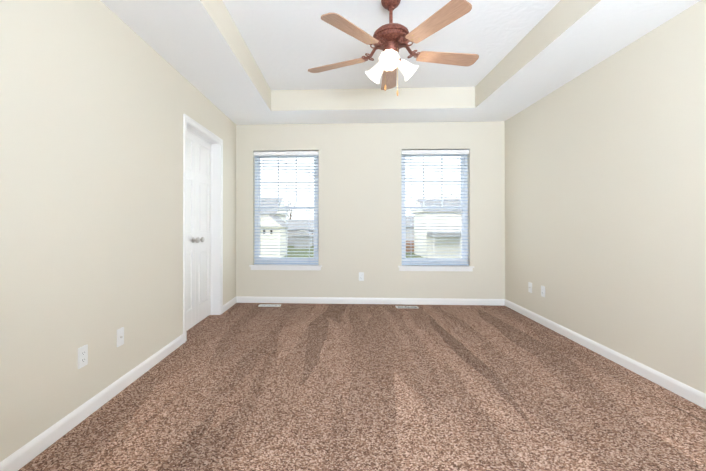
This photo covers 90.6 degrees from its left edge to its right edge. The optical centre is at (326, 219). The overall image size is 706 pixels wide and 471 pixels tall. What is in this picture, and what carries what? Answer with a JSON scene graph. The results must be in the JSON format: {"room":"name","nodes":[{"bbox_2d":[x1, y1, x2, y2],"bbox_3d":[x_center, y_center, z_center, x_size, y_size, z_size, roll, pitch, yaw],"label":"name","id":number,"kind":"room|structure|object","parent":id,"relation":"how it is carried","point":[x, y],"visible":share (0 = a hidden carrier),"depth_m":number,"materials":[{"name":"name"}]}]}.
{"room":"empty bedroom","nodes":[
{"label":"empty bedroom","id":0,"kind":"room"},
{"bbox_2d":[0,0,235,461],"bbox_3d":[-1.442,-0.295,1.816,0.135,2.828,5.947,0,0,3],"label":"wall","id":1,"kind":"structure","parent":0,"point":[98,99],"depth_m":1.97,"materials":[{"name":"beige paint"}]},
{"bbox_2d":[78,344,87,368],"bbox_3d":[-1.363,0.767,1.951,0.007,0.114,0.070,0,0,3],"label":"electrical outlet","id":2,"kind":"object","parent":1,"relation":"attached to","point":[82,356],"visible":1,"depth_m":1.95,"materials":[{"name":"white plastic"}]},
{"bbox_2d":[0,334,183,470],"bbox_3d":[-1.400,1.072,1.088,0.013,0.084,4.192,0,0,3],"label":"baseboard","id":3,"kind":"structure","parent":1,"relation":"attached to","point":[21,457],"depth_m":1.91,"materials":[{"name":"white wood"}]},
{"bbox_2d":[117,327,123,346],"bbox_3d":[-1.345,0.769,2.281,0.014,0.114,0.070,0,0,3],"label":"outlet","id":4,"kind":"object","parent":1,"relation":"attached to","point":[120,336],"visible":1,"depth_m":2.28,"materials":[{"name":"white plastic"}]},
{"bbox_2d":[187,131,210,329],"bbox_3d":[-1.372,0.109,3.695,0.102,2.018,0.888,0,0,3],"label":"closet door","id":5,"kind":"structure","parent":1,"relation":"in","point":[198,229],"depth_m":3.77,"materials":[{"name":"white wood"}]},
{"bbox_2d":[183,114,222,342],"bbox_3d":[-1.348,0.083,3.694,0.153,2.095,1.018,0,0,3],"label":"door frame","id":6,"kind":"structure","parent":1,"relation":"in","point":[215,227],"depth_m":4.14,"materials":[{"name":"white wood"}]},
{"bbox_2d":[223,297,236,312],"bbox_3d":[-1.247,1.093,4.482,0.013,0.084,0.587,0,0,3],"label":"baseboard","id":7,"kind":"structure","parent":1,"relation":"attached to","point":[229,304],"depth_m":4.46,"materials":[{"name":"white wood"}]},
{"bbox_2d":[18,303,705,470],"bbox_3d":[0.434,1.178,1.803,4.212,0.120,6.387,0,0,3],"label":"floor","id":8,"kind":"structure","parent":0,"point":[310,387],"depth_m":2.11,"materials":[{"name":"carpet"}]},
{"bbox_2d":[258,304,280,306],"bbox_3d":[-0.746,1.132,4.586,0.290,0.006,0.105,0,0,3],"label":"floor air vent","id":9,"kind":"object","parent":8,"relation":"on","point":[269,305],"visible":1,"depth_m":4.58,"materials":[{"name":"white metal"}]},
{"bbox_2d":[396,306,417,307],"bbox_3d":[1.041,1.131,4.500,0.282,0.006,0.105,0,0,3],"label":"floor air vent","id":10,"kind":"object","parent":8,"relation":"on","point":[406,306],"visible":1,"depth_m":4.50,"materials":[{"name":"white metal"}]},
{"bbox_2d":[236,121,504,298],"bbox_3d":[0.568,-0.277,4.782,3.932,2.828,0.160,0,0,3],"label":"wall","id":11,"kind":"structure","parent":0,"point":[359,197],"depth_m":4.70,"materials":[{"name":"beige paint"}]},
{"bbox_2d":[249,264,321,269],"bbox_3d":[-0.554,0.656,4.774,0.990,0.068,0.114,0,0,3],"label":"window sill","id":12,"kind":"structure","parent":11,"relation":"attached to","point":[281,267],"depth_m":4.73,"materials":[{"name":"white wood"}]},
{"bbox_2d":[255,152,318,264],"bbox_3d":[-0.550,-0.160,4.873,0.900,1.565,0.073,0,0,3],"label":"window","id":13,"kind":"structure","parent":11,"relation":"in","point":[257,238],"depth_m":4.86,"materials":[{"name":"white plastic"}]},
{"bbox_2d":[253,150,318,264],"bbox_3d":[-0.554,-0.164,4.790,0.892,1.556,0.069,0,0,3],"label":"window blind","id":14,"kind":"object","parent":13,"relation":"attached to","point":[286,154],"visible":0.96,"depth_m":4.78,"materials":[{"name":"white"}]},
{"bbox_2d":[359,272,363,280],"bbox_3d":[0.471,0.768,4.696,0.070,0.114,0.007,0,0,3],"label":"electrical outlet","id":15,"kind":"object","parent":11,"relation":"attached to","point":[361,276],"visible":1,"depth_m":4.69,"materials":[{"name":"white plastic"}]},
{"bbox_2d":[236,296,504,305],"bbox_3d":[0.564,1.094,4.687,3.612,0.084,0.013,0,0,3],"label":"baseboard","id":16,"kind":"structure","parent":11,"relation":"attached to","point":[353,300],"depth_m":4.68,"materials":[{"name":"white wood"}]},
{"bbox_2d":[401,154,467,263],"bbox_3d":[1.466,-0.161,4.782,0.904,1.565,0.073,0,0,3],"label":"window","id":17,"kind":"structure","parent":11,"relation":"in","point":[462,220],"depth_m":4.77,"materials":[{"name":"white plastic"}]},
{"bbox_2d":[401,149,468,264],"bbox_3d":[1.462,-0.164,4.699,0.896,1.556,0.069,0,0,3],"label":"window blind","id":18,"kind":"object","parent":17,"relation":"attached to","point":[404,153],"visible":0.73,"depth_m":4.69,"materials":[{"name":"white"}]},
{"bbox_2d":[398,265,473,270],"bbox_3d":[1.462,0.655,4.683,0.994,0.068,0.114,0,0,3],"label":"window sill","id":19,"kind":"structure","parent":11,"relation":"attached to","point":[435,268],"depth_m":4.64,"materials":[{"name":"white wood"}]},
{"bbox_2d":[222,0,559,89],"bbox_3d":[0.134,-1.639,1.833,4.812,0.140,6.387,0,0,3],"label":"ceiling","id":20,"kind":"structure","parent":0,"point":[289,43],"depth_m":2.99,"materials":[{"name":"white paint"}]},
{"bbox_2d":[308,0,478,95],"bbox_3d":[0.478,-1.212,2.507,1.267,0.706,1.248,0,0,3],"label":"ceiling fan","id":21,"kind":"object","parent":20,"relation":"hanging from","point":[390,39],"visible":1,"depth_m":2.39,"materials":[{"name":"brown wood"}]},
{"bbox_2d":[100,0,700,124],"bbox_3d":[0.434,-1.446,1.819,3.612,0.248,5.787,0,0,3],"label":"ceiling","id":22,"kind":"structure","parent":0,"point":[201,46],"depth_m":3.05,"materials":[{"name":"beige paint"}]},
{"bbox_2d":[505,0,705,393],"bbox_3d":[2.314,-0.296,1.647,0.160,2.828,5.947,0,0,3],"label":"wall","id":23,"kind":"structure","parent":0,"point":[605,202],"depth_m":2.66,"materials":[{"name":"beige paint"}]},
{"bbox_2d":[528,282,531,292],"bbox_3d":[2.333,0.780,3.994,0.014,0.114,0.070,0,0,3],"label":"outlet","id":24,"kind":"object","parent":23,"relation":"attached to","point":[529,287],"visible":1,"depth_m":3.99,"materials":[{"name":"white plastic"}]},
{"bbox_2d":[541,286,544,296],"bbox_3d":[2.325,0.770,3.740,0.007,0.114,0.070,0,0,3],"label":"electrical outlet","id":25,"kind":"object","parent":23,"relation":"attached to","point":[542,291],"visible":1,"depth_m":3.73,"materials":[{"name":"white plastic"}]},
{"bbox_2d":[505,299,705,408],"bbox_3d":[2.231,1.076,1.722,0.013,0.084,5.787,0,0,3],"label":"baseboard","id":26,"kind":"structure","parent":23,"relation":"attached to","point":[689,393],"depth_m":2.66,"materials":[{"name":"white wood"}]},
{"label":"outside","id":27,"kind":"structure","parent":0,"visible":0},
{"bbox_2d":[283,246,422,264],"bbox_3d":[9.269,5.395,202.637,300.000,0.300,393.913,0,0,3],"label":"lawn","id":28,"kind":"structure","parent":27,"point":[313,253],"depth_m":43.90,"materials":[{"name":"green plant"}]},
{"bbox_2d":[260,198,288,256],"bbox_3d":[-9.550,0.712,44.307,10.258,7.131,12.700,0,0,3],"label":"house","id":29,"kind":"structure","parent":28,"relation":"on","point":[267,222],"depth_m":38.18,"materials":[{"name":"white"}]},
{"bbox_2d":[287,200,295,218],"bbox_3d":[-8.466,-0.271,84.384,3.422,9.588,3.891,0,0,3],"label":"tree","id":30,"kind":"object","parent":28,"relation":"on","point":[291,209],"depth_m":85.47,"materials":[{"name":"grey plant"}]},
{"bbox_2d":[287,219,313,247],"bbox_3d":[-4.672,2.171,60.595,5.938,4.413,13.700,0,0,3],"label":"house","id":31,"kind":"structure","parent":28,"relation":"on","point":[296,223],"depth_m":58.14,"materials":[{"name":"grey"}]},
{"bbox_2d":[406,241,413,251],"bbox_3d":[9.230,3.521,45.473,7.377,1.528,0.060,0,0,3],"label":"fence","id":32,"kind":"object","parent":28,"relation":"on","point":[407,250],"depth_m":45.37,"materials":[{"name":"brown wood"}]},
{"bbox_2d":[406,217,413,240],"bbox_3d":[13.063,1.852,66.302,9.040,5.120,10.700,0,0,3],"label":"house","id":33,"kind":"structure","parent":28,"relation":"on","point":[408,234],"depth_m":61.24,"materials":[{"name":"grey"}]},
{"bbox_2d":[412,198,460,257],"bbox_3d":[14.829,0.897,39.526,8.633,6.704,9.050,0,0,3],"label":"house","id":34,"kind":"structure","parent":28,"relation":"on","point":[433,219],"depth_m":37.34,"materials":[{"name":"white"}]}
]}

